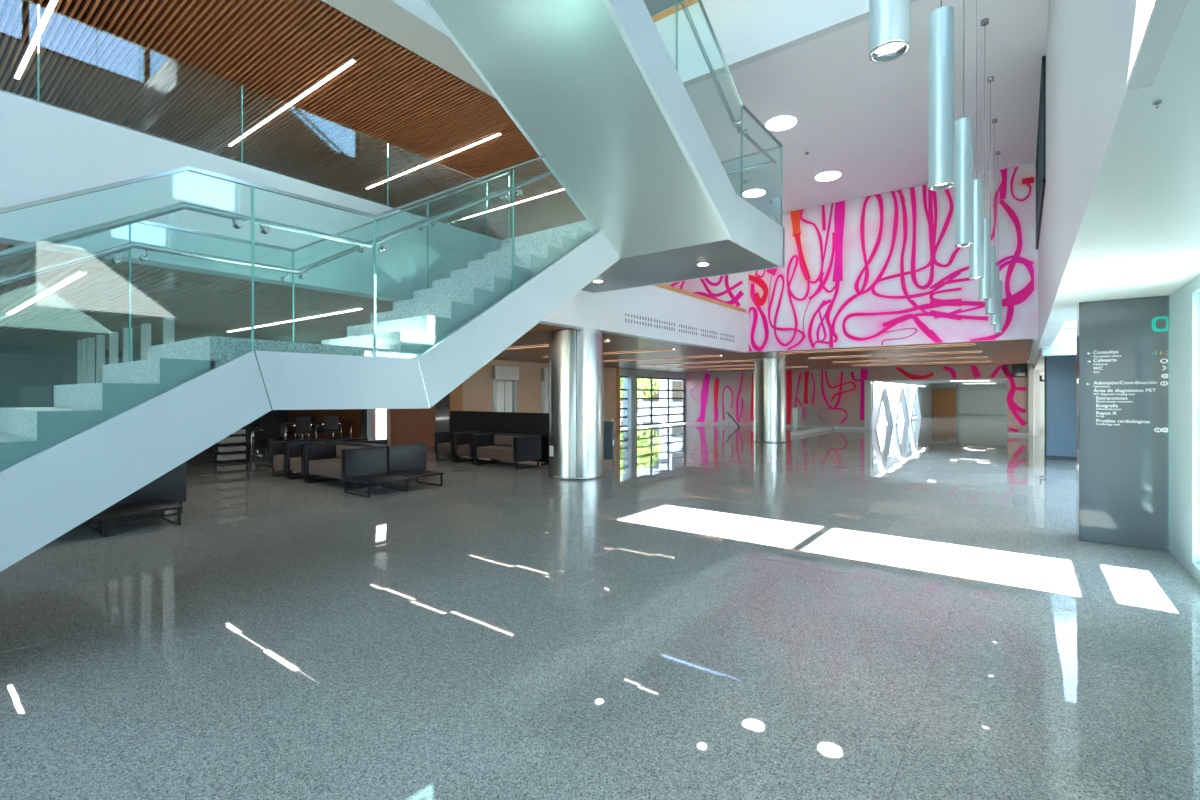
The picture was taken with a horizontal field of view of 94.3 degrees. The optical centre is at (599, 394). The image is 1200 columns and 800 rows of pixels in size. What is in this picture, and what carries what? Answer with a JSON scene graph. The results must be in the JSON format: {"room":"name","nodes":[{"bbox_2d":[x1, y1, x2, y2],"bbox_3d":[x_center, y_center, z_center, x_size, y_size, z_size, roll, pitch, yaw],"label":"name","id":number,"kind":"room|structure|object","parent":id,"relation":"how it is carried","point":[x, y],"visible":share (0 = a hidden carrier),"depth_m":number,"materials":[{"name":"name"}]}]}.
{"room":"building lobby","nodes":[
{"label":"building lobby","id":0,"kind":"room"},
{"bbox_2d":[0,353,288,431],"bbox_3d":[-18.695,0.085,15.232,0.200,3.030,19.700,0,0,37],"label":"wall","id":1,"kind":"structure","parent":0,"point":[26,380],"depth_m":17.02,"materials":[{"name":"grey"}]},
{"bbox_2d":[289,404,435,446],"bbox_3d":[-9.351,0.135,19.600,9.420,2.930,1.550,0,0,37],"label":"wall","id":2,"kind":"structure","parent":0,"point":[403,426],"depth_m":17.11,"materials":[{"name":"brown wood"}]},
{"bbox_2d":[0,91,747,352],"bbox_3d":[-3.159,-1.790,6.408,0.184,1.120,24.399,0,0,37],"label":"wall","id":3,"kind":"structure","parent":0,"point":[46,151],"depth_m":5.58,"materials":[{"name":"white paint"}]},
{"bbox_2d":[0,5,487,235],"bbox_3d":[-4.992,-2.745,3.942,0.040,0.830,10.954,0,0,37],"label":"glass railing","id":4,"kind":"object","parent":3,"relation":"on","point":[38,6],"visible":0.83,"depth_m":5.44,"materials":[{"name":"teal"}]},
{"bbox_2d":[0,236,742,352],"bbox_3d":[-3.243,-1.224,6.347,0.245,0.012,24.200,0,0,37],"label":"trim","id":5,"kind":"structure","parent":3,"relation":"attached to","point":[3,240],"depth_m":5.77,"materials":[{"name":"white paint"}]},
{"bbox_2d":[654,284,745,312],"bbox_3d":[1.929,-2.400,13.218,0.310,0.100,7.000,0,0,37],"label":"trim","id":6,"kind":"structure","parent":3,"relation":"attached to","point":[664,286],"depth_m":13.59,"materials":[{"name":"orange wood"}]},
{"bbox_2d":[0,243,1031,372],"bbox_3d":[-3.766,-1.305,14.585,24.380,0.150,36.700,0,0,37],"label":"ceiling","id":7,"kind":"structure","parent":0,"point":[200,305],"depth_m":9.22,"materials":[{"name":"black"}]},
{"bbox_2d":[6,270,86,314],"bbox_3d":[-6.986,-1.217,6.925,4.740,0.026,0.060,0,0,37],"label":"recessed light","id":8,"kind":"object","parent":7,"relation":"in","point":[79,273],"visible":1,"depth_m":6.42,"materials":[{"name":"white paint"}]},
{"bbox_2d":[226,307,362,331],"bbox_3d":[-5.235,-1.217,9.236,4.740,0.026,0.060,0,0,37],"label":"recessed light","id":9,"kind":"object","parent":7,"relation":"in","point":[356,308],"visible":1,"depth_m":8.82,"materials":[{"name":"white paint"}]},
{"bbox_2d":[506,340,609,348],"bbox_3d":[-1.702,-1.209,13.899,4.740,0.038,0.124,0,0,37],"label":"recessed light","id":10,"kind":"object","parent":7,"relation":"in","point":[545,345],"visible":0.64,"depth_m":13.86,"materials":[{"name":"beige plastic"}]},
{"bbox_2d":[542,349,674,357],"bbox_3d":[0.080,-1.209,16.250,4.740,0.038,0.124,0,0,37],"label":"recessed light","id":11,"kind":"object","parent":7,"relation":"in","point":[659,349],"visible":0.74,"depth_m":15.46,"materials":[{"name":"beige plastic"}]},
{"bbox_2d":[604,355,722,361],"bbox_3d":[1.862,-1.209,18.601,4.740,0.038,0.124,0,0,37],"label":"recessed light","id":12,"kind":"object","parent":7,"relation":"in","point":[711,355],"visible":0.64,"depth_m":18.26,"materials":[{"name":"beige plastic"}]},
{"bbox_2d":[641,360,753,364],"bbox_3d":[3.583,-1.209,20.873,4.740,0.038,0.124,0,0,37],"label":"recessed light","id":13,"kind":"object","parent":7,"relation":"in","point":[737,360],"visible":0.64,"depth_m":20.71,"materials":[{"name":"white plastic"}]},
{"bbox_2d":[777,343,975,353],"bbox_3d":[7.042,-1.209,14.675,4.740,0.038,0.124,0,0,37],"label":"recessed light","id":14,"kind":"object","parent":7,"relation":"in","point":[968,343],"visible":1,"depth_m":14.43,"materials":[{"name":"beige plastic"}]},
{"bbox_2d":[808,351,981,358],"bbox_3d":[8.764,-1.209,16.947,4.740,0.038,0.124,0,0,37],"label":"recessed light","id":15,"kind":"object","parent":7,"relation":"in","point":[964,351],"visible":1,"depth_m":16.78,"materials":[{"name":"beige plastic"}]},
{"bbox_2d":[832,357,987,362],"bbox_3d":[10.515,-1.209,19.258,4.740,0.038,0.124,0,0,37],"label":"recessed light","id":16,"kind":"object","parent":7,"relation":"in","point":[959,357],"visible":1,"depth_m":19.11,"materials":[{"name":"white plastic"}]},
{"bbox_2d":[851,361,991,365],"bbox_3d":[12.266,-1.209,21.570,4.740,0.038,0.124,0,0,37],"label":"recessed light","id":17,"kind":"object","parent":7,"relation":"in","point":[973,361],"visible":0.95,"depth_m":21.37,"materials":[{"name":"white plastic"}]},
{"bbox_2d":[0,0,1048,239],"bbox_3d":[-4.640,-5.160,7.719,17.279,0.200,24.700,0,0,37],"label":"ceiling","id":18,"kind":"structure","parent":0,"point":[173,70],"depth_m":9.46,"materials":[{"name":"white"}]},
{"bbox_2d":[14,0,57,78],"bbox_3d":[-7.399,-5.047,7.439,4.760,0.026,0.060,0,0,37],"label":"recessed light","id":19,"kind":"object","parent":18,"relation":"in","point":[51,5],"visible":1,"depth_m":7.91,"materials":[{"name":"white paint"}]},
{"bbox_2d":[228,58,355,145],"bbox_3d":[-5.594,-5.047,9.822,4.760,0.026,0.060,0,0,37],"label":"recessed light","id":20,"kind":"object","parent":18,"relation":"in","point":[351,61],"visible":1,"depth_m":9.46,"materials":[{"name":"white paint"}]},
{"bbox_2d":[365,132,501,188],"bbox_3d":[-3.812,-5.047,12.173,4.760,0.026,0.060,0,0,37],"label":"recessed light","id":21,"kind":"object","parent":18,"relation":"in","point":[498,133],"visible":1,"depth_m":11.91,"materials":[{"name":"white paint"}]},
{"bbox_2d":[462,188,563,218],"bbox_3d":[-2.042,-5.047,14.508,4.760,0.026,0.060,0,0,37],"label":"recessed light","id":22,"kind":"object","parent":18,"relation":"in","point":[561,189],"visible":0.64,"depth_m":14.57,"materials":[{"name":"white paint"}]},
{"bbox_2d":[743,189,765,196],"bbox_3d":[3.858,-5.054,13.951,0.570,0.012,0.570,0,0,37],"label":"recessed light","id":23,"kind":"object","parent":18,"relation":"in","point":[752,192],"visible":0.92,"depth_m":13.89,"materials":[{"name":"white paint"}]},
{"bbox_2d":[765,115,796,130],"bbox_3d":[3.367,-5.054,10.361,0.570,0.012,0.570,0,0,37],"label":"recessed light","id":24,"kind":"object","parent":18,"relation":"in","point":[778,123],"visible":0.98,"depth_m":10.34,"materials":[{"name":"white paint"}]},
{"bbox_2d":[815,171,840,180],"bbox_3d":[5.268,-5.054,12.868,0.570,0.012,0.570,0,0,37],"label":"recessed light","id":25,"kind":"object","parent":18,"relation":"in","point":[829,175],"visible":1,"depth_m":12.87,"materials":[{"name":"white paint"}]},
{"bbox_2d":[979,18,990,299],"bbox_3d":[5.199,-3.177,7.524,0.136,3.766,0.136,0,0,37],"label":"pendant lamp","id":26,"kind":"object","parent":18,"relation":"hanging from","point":[984,283],"visible":0.91,"depth_m":7.47,"materials":[{"name":"silver metal"}]},
{"bbox_2d":[985,76,995,313],"bbox_3d":[6.226,-3.177,8.879,0.136,3.766,0.136,0,0,37],"label":"pendant lamp","id":27,"kind":"object","parent":18,"relation":"hanging from","point":[990,304],"visible":0.84,"depth_m":8.83,"materials":[{"name":"silver metal"}]},
{"bbox_2d":[990,118,998,324],"bbox_3d":[7.253,-3.177,10.234,0.136,3.766,0.136,0,0,37],"label":"pendant lamp","id":28,"kind":"object","parent":18,"relation":"hanging from","point":[994,318],"visible":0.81,"depth_m":10.19,"materials":[{"name":"silver metal"}]},
{"bbox_2d":[994,151,1001,332],"bbox_3d":[8.279,-3.177,11.589,0.136,3.766,0.136,0,0,37],"label":"pendant lamp","id":29,"kind":"object","parent":18,"relation":"hanging from","point":[997,328],"visible":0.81,"depth_m":11.53,"materials":[{"name":"silver metal"}]},
{"bbox_2d":[450,359,615,430],"bbox_3d":[-2.046,0.135,21.624,0.220,2.930,9.400,0,0,37],"label":"wall","id":30,"kind":"structure","parent":0,"point":[477,389],"depth_m":20.34,"materials":[{"name":"wood"}]},
{"bbox_2d":[436,393,449,431],"bbox_3d":[-5.018,0.135,17.635,0.100,2.930,0.550,0,0,37],"label":"door","id":31,"kind":"structure","parent":30,"relation":"in","point":[443,406],"depth_m":17.63,"materials":[{"name":"black"}]},
{"bbox_2d":[492,365,518,411],"bbox_3d":[-3.330,0.290,19.631,0.180,2.620,1.136,0,0,37],"label":"door","id":32,"kind":"structure","parent":30,"relation":"in","point":[504,378],"depth_m":19.62,"materials":[{"name":"silver metal"}]},
{"bbox_2d":[541,368,548,412],"bbox_3d":[-1.845,0.290,21.591,0.180,2.620,1.134,0,0,37],"label":"door","id":33,"kind":"structure","parent":30,"relation":"in","point":[544,371],"depth_m":21.22,"materials":[{"name":"silver metal"}]},
{"bbox_2d":[0,412,1199,799],"bbox_3d":[4.318,1.749,25.899,27.600,0.301,65.499,0,0,37],"label":"floor","id":34,"kind":"structure","parent":0,"point":[718,613],"depth_m":3.71,"materials":[{"name":"stone"}]},
{"bbox_2d":[77,317,173,383],"bbox_3d":[-9.202,0.188,10.623,6.100,2.825,0.160,0,0,37],"label":"screen","id":35,"kind":"object","parent":34,"relation":"on","point":[85,347],"visible":0.32,"depth_m":11.32,"materials":[{"name":"glass"}]},
{"bbox_2d":[85,499,182,536],"bbox_3d":[-5.838,1.480,6.469,0.680,0.240,1.460,0,0,37],"label":"table","id":36,"kind":"object","parent":34,"relation":"on","point":[115,511],"visible":0.57,"depth_m":6.67,"materials":[{"name":"black metal"}]},
{"bbox_2d":[112,462,185,522],"bbox_3d":[-6.372,1.251,7.626,1.408,0.698,0.796,0,0,37],"label":"sofa","id":37,"kind":"object","parent":34,"relation":"on","point":[171,486],"visible":0.24,"depth_m":7.32,"materials":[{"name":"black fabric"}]},
{"bbox_2d":[214,424,248,462],"bbox_3d":[-8.795,0.850,13.306,0.420,1.500,0.590,0,0,37],"label":"brochure rack","id":38,"kind":"object","parent":34,"relation":"on","point":[235,447],"visible":0.5,"depth_m":13.26,"materials":[{"name":"black plastic"}]},
{"bbox_2d":[215,450,246,452],"bbox_3d":[-8.796,1.340,13.288,0.360,0.020,0.560,0,0,37],"label":"shelf","id":39,"kind":"object","parent":38,"relation":"attached to","point":[216,451],"depth_m":13.18,"materials":[{"name":"black plastic"}]},
{"bbox_2d":[215,458,246,461],"bbox_3d":[-8.796,1.540,13.288,0.360,0.020,0.560,0,0,37],"label":"shelf","id":40,"kind":"object","parent":38,"relation":"attached to","point":[216,459],"depth_m":13.18,"materials":[{"name":"black plastic"}]},
{"bbox_2d":[253,418,276,450],"bbox_3d":[-9.645,1.121,16.098,0.578,0.943,0.525,0,0,-43],"label":"office chair","id":41,"kind":"object","parent":34,"relation":"on","point":[261,420],"visible":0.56,"depth_m":15.80,"materials":[{"name":"black leather"}]},
{"bbox_2d":[251,419,281,455],"bbox_3d":[-8.914,1.121,14.912,0.525,0.943,0.578,0,0,27],"label":"office chair","id":42,"kind":"object","parent":34,"relation":"on","point":[272,428],"visible":0.95,"depth_m":14.76,"materials":[{"name":"black fabric"}]},
{"bbox_2d":[249,422,295,439],"bbox_3d":[-10.156,1.230,16.980,0.800,0.740,1.600,0,0,37],"label":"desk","id":43,"kind":"object","parent":34,"relation":"on","point":[283,424],"visible":0.26,"depth_m":17.07,"materials":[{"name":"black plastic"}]},
{"bbox_2d":[270,439,325,478],"bbox_3d":[-6.000,1.251,11.083,0.708,0.698,0.796,0,0,37],"label":"armchair","id":44,"kind":"object","parent":34,"relation":"on","point":[277,448],"visible":0.46,"depth_m":10.94,"materials":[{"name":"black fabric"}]},
{"bbox_2d":[285,416,311,439],"bbox_3d":[-9.104,1.121,16.814,0.525,0.943,0.578,0,0,32],"label":"office chair","id":45,"kind":"object","parent":34,"relation":"on","point":[302,424],"visible":0.91,"depth_m":16.66,"materials":[{"name":"black leather"}]},
{"bbox_2d":[0,155,619,571],"bbox_3d":[-2.774,-0.866,4.966,1.630,5.183,7.935,0,0,37],"label":"staircase","id":46,"kind":"structure","parent":34,"relation":"on","point":[64,464],"depth_m":4.13,"materials":[{"name":"white metal"}]},
{"bbox_2d":[423,0,783,292],"bbox_3d":[-0.461,-3.695,6.905,3.525,3.654,5.850,0,0,37],"label":"staircase","id":47,"kind":"structure","parent":46,"relation":"on","point":[594,87],"depth_m":5.96,"materials":[{"name":"paint"}]},
{"bbox_2d":[286,440,342,482],"bbox_3d":[-5.426,1.251,10.649,0.708,0.698,0.796,0,0,37],"label":"armchair","id":48,"kind":"object","parent":34,"relation":"on","point":[295,452],"visible":0.43,"depth_m":10.51,"materials":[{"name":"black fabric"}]},
{"bbox_2d":[299,420,354,438],"bbox_3d":[-9.069,1.230,18.415,0.800,0.740,1.600,0,0,37],"label":"desk","id":49,"kind":"object","parent":34,"relation":"on","point":[313,426],"visible":0.43,"depth_m":18.53,"materials":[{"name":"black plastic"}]},
{"bbox_2d":[316,416,339,437],"bbox_3d":[-8.559,1.121,17.532,0.525,0.943,0.578,0,0,42],"label":"office chair","id":50,"kind":"object","parent":34,"relation":"on","point":[330,424],"visible":0.93,"depth_m":17.37,"materials":[{"name":"fabric"}]},
{"bbox_2d":[311,436,354,440],"bbox_3d":[-5.511,1.251,11.742,0.708,0.698,0.796,0,0,37],"label":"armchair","id":51,"kind":"object","parent":34,"relation":"on","point":[345,437],"visible":0.16,"depth_m":11.89,"materials":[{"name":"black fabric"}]},
{"bbox_2d":[305,442,387,489],"bbox_3d":[-4.566,1.251,9.996,1.408,0.698,0.796,0,0,37],"label":"sofa","id":52,"kind":"object","parent":34,"relation":"on","point":[337,461],"visible":0.81,"depth_m":9.75,"materials":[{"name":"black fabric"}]},
{"bbox_2d":[336,445,364,457],"bbox_3d":[-4.443,1.060,10.165,1.216,0.240,0.158,0,0,37],"label":"cushion","id":53,"kind":"object","parent":52,"relation":"on","point":[339,448],"depth_m":10.36,"materials":[{"name":"beige fabric"}]},
{"bbox_2d":[329,437,383,441],"bbox_3d":[-4.938,1.251,11.307,0.708,0.698,0.796,0,0,37],"label":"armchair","id":54,"kind":"object","parent":34,"relation":"on","point":[365,438],"visible":0.19,"depth_m":11.40,"materials":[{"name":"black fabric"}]},
{"bbox_2d":[361,409,385,439],"bbox_3d":[-6.628,0.185,16.504,0.400,2.830,0.760,0,0,37],"label":"column","id":55,"kind":"structure","parent":34,"relation":"on","point":[373,421],"depth_m":16.29,"materials":[{"name":"silver metal"}]},
{"bbox_2d":[348,439,426,483],"bbox_3d":[-4.077,1.251,10.655,1.408,0.698,0.796,0,0,37],"label":"sofa","id":56,"kind":"object","parent":34,"relation":"on","point":[404,457],"visible":0.47,"depth_m":10.25,"materials":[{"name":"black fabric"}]},
{"bbox_2d":[343,469,443,497],"bbox_3d":[-3.477,1.480,9.453,0.760,0.240,1.430,0,0,37],"label":"table","id":57,"kind":"object","parent":34,"relation":"on","point":[415,473],"visible":1,"depth_m":9.29,"materials":[{"name":"black metal"}]},
{"bbox_2d":[434,431,477,461],"bbox_3d":[-3.539,1.251,13.735,0.708,0.698,0.796,0,0,37],"label":"armchair","id":58,"kind":"object","parent":34,"relation":"on","point":[443,441],"visible":0.54,"depth_m":13.60,"materials":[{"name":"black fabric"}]},
{"bbox_2d":[453,432,497,463],"bbox_3d":[-2.965,1.251,13.300,0.708,0.698,0.796,0,0,37],"label":"armchair","id":59,"kind":"object","parent":34,"relation":"on","point":[463,443],"visible":0.53,"depth_m":13.17,"materials":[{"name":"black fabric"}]},
{"bbox_2d":[447,411,548,464],"bbox_3d":[-2.541,1.010,13.826,3.650,1.180,0.370,0,0,37],"label":"wall","id":60,"kind":"structure","parent":34,"relation":"on","point":[480,421],"depth_m":13.58,"materials":[{"name":"black plastic"}]},
{"bbox_2d":[474,433,541,468],"bbox_3d":[-2.104,1.251,12.648,1.408,0.698,0.796,0,0,37],"label":"sofa","id":61,"kind":"object","parent":34,"relation":"on","point":[516,448],"visible":1,"depth_m":12.44,"materials":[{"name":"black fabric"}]},
{"bbox_2d":[494,435,522,445],"bbox_3d":[-1.982,1.060,12.817,1.216,0.240,0.158,0,0,37],"label":"cushion","id":62,"kind":"object","parent":61,"relation":"on","point":[499,440],"depth_m":12.91,"materials":[{"name":"beige fabric"}]},
{"bbox_2d":[549,330,603,479],"bbox_3d":[-0.470,0.185,11.020,1.088,2.830,1.088,0,0,37],"label":"steel column","id":63,"kind":"structure","parent":34,"relation":"on","point":[576,357],"depth_m":10.55,"materials":[{"name":"silver metal"}]},
{"bbox_2d":[604,419,613,464],"bbox_3d":[0.084,1.075,12.731,0.457,1.052,0.116,0,0,2],"label":"display board","id":64,"kind":"object","parent":34,"relation":"on","point":[608,425],"visible":0.47,"depth_m":12.74,"materials":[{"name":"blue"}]},
{"bbox_2d":[620,378,645,415],"bbox_3d":[1.401,-0.629,41.581,4.085,5.091,4.113,0,0,37],"label":"tree","id":65,"kind":"object","parent":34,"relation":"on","point":[640,382],"visible":0.06,"depth_m":41.32,"materials":[{"name":"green plant"}]},
{"bbox_2d":[754,358,785,442],"bbox_3d":[5.824,0.185,19.111,1.068,2.830,1.068,0,0,37],"label":"steel column","id":66,"kind":"structure","parent":34,"relation":"on","point":[769,373],"depth_m":18.64,"materials":[{"name":"silver metal"}]},
{"bbox_2d":[791,406,832,435],"bbox_3d":[9.188,1.050,23.965,0.140,1.100,5.500,0,0,37],"label":"balustrade","id":67,"kind":"object","parent":34,"relation":"on","point":[812,430],"visible":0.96,"depth_m":23.39,"materials":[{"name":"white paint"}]},
{"bbox_2d":[872,383,921,429],"bbox_3d":[17.205,0.500,31.880,0.240,2.200,15.200,0,0,37],"label":"screen","id":68,"kind":"object","parent":34,"relation":"on","point":[882,393],"visible":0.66,"depth_m":30.61,"materials":[{"name":"white paint"}]},
{"bbox_2d":[1077,296,1169,550],"bbox_3d":[5.649,0.291,6.042,0.706,2.618,0.385,0,0,37],"label":"sign","id":69,"kind":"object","parent":34,"relation":"on","point":[1123,354],"depth_m":5.90,"materials":[{"name":"grey paint"}]},
{"bbox_2d":[616,368,619,429],"bbox_3d":[0.591,0.135,25.410,0.650,2.930,0.220,0,0,37],"label":"wall","id":70,"kind":"structure","parent":0,"point":[617,369],"depth_m":25.18,"materials":[{"name":"orange wood"}]},
{"bbox_2d":[623,369,636,428],"bbox_3d":[1.442,0.185,26.823,0.500,2.830,0.500,0,0,37],"label":"wall","id":71,"kind":"structure","parent":0,"point":[630,383],"depth_m":26.62,"materials":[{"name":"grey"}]},
{"bbox_2d":[620,369,685,378],"bbox_3d":[2.600,-1.115,28.392,0.250,0.430,7.000,0,0,37],"label":"wall window header","id":72,"kind":"structure","parent":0,"point":[623,372],"depth_m":28.58,"materials":[{"name":"white paint"}]},
{"bbox_2d":[620,376,684,426],"bbox_3d":[2.629,0.310,28.389,0.080,2.420,6.930,0,0,37],"label":"window","id":73,"kind":"structure","parent":72,"relation":"in","point":[651,389],"depth_m":28.62,"materials":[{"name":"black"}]},
{"bbox_2d":[643,0,684,16],"bbox_3d":[-5.738,-9.550,6.104,17.480,0.300,21.200,0,0,37],"label":"roof","id":74,"kind":"structure","parent":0,"point":[654,7],"depth_m":13.44,"materials":[{"name":"white paint"}]},
{"bbox_2d":[869,0,909,62],"bbox_3d":[1.093,-5.347,2.104,0.136,8.106,0.136,0,0,37],"label":"pendant lamp","id":75,"kind":"object","parent":74,"relation":"hanging from","point":[889,20],"visible":1,"depth_m":2.06,"materials":[{"name":"silver metal"}]},
{"bbox_2d":[929,0,953,190],"bbox_3d":[2.119,-5.347,3.459,0.136,8.106,0.136,0,0,37],"label":"pendant lamp","id":76,"kind":"object","parent":74,"relation":"hanging from","point":[941,20],"visible":1,"depth_m":3.41,"materials":[{"name":"silver metal"}]},
{"bbox_2d":[955,0,972,246],"bbox_3d":[3.146,-5.347,4.814,0.136,8.106,0.136,0,0,37],"label":"pendant lamp","id":77,"kind":"object","parent":74,"relation":"hanging from","point":[963,126],"visible":1,"depth_m":4.76,"materials":[{"name":"silver metal"}]},
{"bbox_2d":[969,0,983,278],"bbox_3d":[4.173,-5.347,6.169,0.136,8.106,0.136,0,0,37],"label":"pendant lamp","id":78,"kind":"object","parent":74,"relation":"hanging from","point":[976,251],"visible":0.86,"depth_m":6.11,"materials":[{"name":"silver metal"}]},
{"bbox_2d":[415,0,917,87],"bbox_3d":[-2.812,-5.655,1.604,6.979,1.190,17.160,0,0,37],"label":"wall","id":79,"kind":"structure","parent":0,"point":[747,32],"depth_m":8.38,"materials":[{"name":"white paint"}]},
{"bbox_2d":[651,0,697,21],"bbox_3d":[-2.820,-6.300,1.635,7.030,0.100,17.200,0,0,37],"label":"trim","id":80,"kind":"structure","parent":79,"relation":"on","point":[672,10],"depth_m":9.13,"materials":[{"name":"orange wood"}]},
{"bbox_2d":[665,272,747,312],"bbox_3d":[3.206,-3.590,17.072,2.890,2.940,0.194,0,0,37],"label":"wall","id":81,"kind":"structure","parent":0,"point":[732,289],"depth_m":16.61,"materials":[{"name":"paint"}]},
{"bbox_2d":[682,363,1027,432],"bbox_3d":[10.813,0.160,26.673,15.420,2.880,0.221,0,0,37],"label":"wall","id":82,"kind":"structure","parent":0,"point":[838,395],"depth_m":26.73,"materials":[{"name":"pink paint"}]},
{"bbox_2d":[834,426,1027,435],"bbox_3d":[13.973,1.540,24.153,7.300,0.120,0.020,0,0,37],"label":"baseboard","id":83,"kind":"structure","parent":82,"relation":"attached to","point":[835,427],"depth_m":25.66,"materials":[{"name":"white paint"}]},
{"bbox_2d":[865,378,1006,429],"bbox_3d":[14.329,0.460,24.060,5.280,2.280,0.340,0,0,37],"label":"trim","id":84,"kind":"structure","parent":82,"relation":"attached to","point":[868,383],"depth_m":25.40,"materials":[{"name":"white paint"}]},
{"bbox_2d":[1012,364,1026,376],"bbox_3d":[16.573,-0.989,21.992,0.458,0.566,0.285,0,0,37],"label":"wall monitor","id":85,"kind":"object","parent":82,"relation":"attached to","point":[1018,370],"visible":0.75,"depth_m":21.88,"materials":[{"name":"black plastic"}]},
{"bbox_2d":[748,163,1076,355],"bbox_3d":[8.283,-2.955,13.166,9.900,4.210,0.247,0,0,37],"label":"wall","id":86,"kind":"structure","parent":0,"point":[887,268],"depth_m":13.76,"materials":[{"name":"paint"}]},
{"bbox_2d":[915,384,931,416],"bbox_3d":[25.395,0.350,43.615,0.200,2.500,8.200,0,0,37],"label":"wall","id":87,"kind":"structure","parent":0,"point":[925,393],"depth_m":43.44,"materials":[{"name":"white paint"}]},
{"bbox_2d":[872,383,917,423],"bbox_3d":[17.493,0.325,33.104,0.080,2.350,18.100,0,0,37],"label":"window","id":88,"kind":"structure","parent":87,"relation":"in","point":[909,388],"depth_m":37.09,"materials":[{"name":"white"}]},
{"bbox_2d":[872,381,928,386],"bbox_3d":[17.842,-0.750,32.903,0.700,0.300,18.000,0,0,37],"label":"trim","id":89,"kind":"structure","parent":87,"relation":"attached to","point":[907,383],"depth_m":34.29,"materials":[{"name":"white paint"}]},
{"bbox_2d":[906,384,1006,413],"bbox_3d":[30.163,0.150,45.272,9.400,2.900,0.200,0,0,37],"label":"wall","id":90,"kind":"structure","parent":0,"point":[973,398],"depth_m":44.77,"materials":[{"name":"white paint"}]},
{"bbox_2d":[932,388,955,413],"bbox_3d":[28.519,0.525,46.330,1.900,2.150,0.100,0,0,37],"label":"door","id":91,"kind":"structure","parent":90,"relation":"in","point":[943,399],"depth_m":46.23,"materials":[{"name":"orange wood"}]},
{"bbox_2d":[922,369,1043,383],"bbox_3d":[22.222,-0.950,34.791,9.400,0.100,26.500,0,0,37],"label":"ceiling","id":92,"kind":"structure","parent":0,"point":[1040,371],"depth_m":37.13,"materials":[{"name":"white paint"}]},
{"bbox_2d":[1028,364,1033,435],"bbox_3d":[16.991,0.185,21.960,0.160,2.830,0.370,0,0,37],"label":"wall","id":93,"kind":"structure","parent":0,"point":[1030,366],"depth_m":21.81,"materials":[{"name":"white paint"}]},
{"bbox_2d":[1034,372,1039,435],"bbox_3d":[25.246,0.300,32.531,0.150,2.600,26.450,0,0,37],"label":"wall","id":94,"kind":"structure","parent":0,"point":[1036,374],"depth_m":21.98,"materials":[{"name":"white paint"}]},
{"bbox_2d":[1034,349,1043,369],"bbox_3d":[16.262,-1.100,18.166,3.220,0.200,17.400,0,0,37],"label":"ceiling","id":95,"kind":"structure","parent":0,"point":[1039,363],"depth_m":17.68,"materials":[{"name":"white paint"}]},
{"bbox_2d":[1040,381,1043,429],"bbox_3d":[21.568,0.250,25.186,3.240,2.700,0.200,0,0,37],"label":"wall","id":96,"kind":"structure","parent":0,"point":[1041,383],"depth_m":25.85,"materials":[{"name":"white paint"}]},
{"bbox_2d":[1028,321,1076,363],"bbox_3d":[16.196,-1.450,18.228,3.400,0.500,17.380,0,0,37],"label":"wall","id":97,"kind":"structure","parent":0,"point":[1034,351],"depth_m":15.36,"materials":[{"name":"white paint"}]},
{"bbox_2d":[1046,355,1076,456],"bbox_3d":[12.761,0.300,13.447,3.100,2.600,0.150,0,0,37],"label":"wall","id":98,"kind":"structure","parent":0,"point":[1061,371],"depth_m":14.14,"materials":[{"name":"blue"}]},
{"bbox_2d":[1044,356,1076,458],"bbox_3d":[12.730,0.300,13.439,3.140,2.600,0.200,0,0,37],"label":"trim","id":99,"kind":"structure","parent":98,"relation":"attached to","point":[1045,455],"depth_m":14.29,"materials":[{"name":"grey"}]},
{"bbox_2d":[1038,0,1187,348],"bbox_3d":[2.326,-5.211,2.441,0.200,8.378,24.700,0,0,37],"label":"wall","id":100,"kind":"structure","parent":0,"point":[1086,55],"depth_m":3.46,"materials":[{"name":"white paint"}]},
{"bbox_2d":[1036,56,1045,248],"bbox_3d":[7.998,-4.075,10.125,0.050,1.850,4.800,0,0,37],"label":"window","id":101,"kind":"structure","parent":100,"relation":"in","point":[1041,134],"depth_m":9.10,"materials":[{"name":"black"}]},
{"bbox_2d":[1127,0,1145,82],"bbox_3d":[1.499,-1.420,1.474,0.050,0.760,0.960,0,0,37],"label":"trim","id":102,"kind":"structure","parent":100,"relation":"attached to","point":[1135,8],"depth_m":1.78,"materials":[{"name":"white paint"}]},
{"bbox_2d":[1140,0,1154,43],"bbox_3d":[1.390,-1.413,1.305,0.040,0.775,1.360,0,0,37],"label":"light slot","id":103,"kind":"structure","parent":100,"relation":"attached to","point":[1149,4],"depth_m":1.68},
{"bbox_2d":[1047,0,1199,322],"bbox_3d":[0.983,-1.110,-0.054,1.068,0.180,19.100,0,0,37],"label":"ceiling","id":104,"kind":"structure","parent":0,"point":[1138,236],"depth_m":2.94,"materials":[{"name":"white paint"}]},
{"bbox_2d":[1169,275,1199,583],"bbox_3d":[3.913,0.290,2.995,0.220,2.620,27.500,0,0,37],"label":"window","id":105,"kind":"structure","parent":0,"point":[1184,303],"depth_m":5.13,"materials":[{"name":"white"}]},
{"label":"outside","id":106,"kind":"structure","parent":0,"visible":0},
{"bbox_2d":[621,403,902,414],"bbox_3d":[14.010,2.005,1.931,260.000,0.190,260.000,0,0,37],"label":"ground","id":107,"kind":"structure","parent":106,"point":[882,410],"depth_m":64.47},
{"bbox_2d":[622,378,662,413],"bbox_3d":[3.254,-0.915,48.961,4.634,5.663,4.779,0,0,37],"label":"tree","id":108,"kind":"object","parent":107,"relation":"on","point":[646,381],"visible":0.14,"depth_m":48.49,"materials":[{"name":"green plant"}]},
{"bbox_2d":[621,379,681,411],"bbox_3d":[8.509,-2.745,70.011,21.000,9.310,10.120,0,0,37],"label":"building","id":109,"kind":"structure","parent":107,"relation":"on","point":[673,384],"depth_m":64.52,"materials":[{"name":"white"}]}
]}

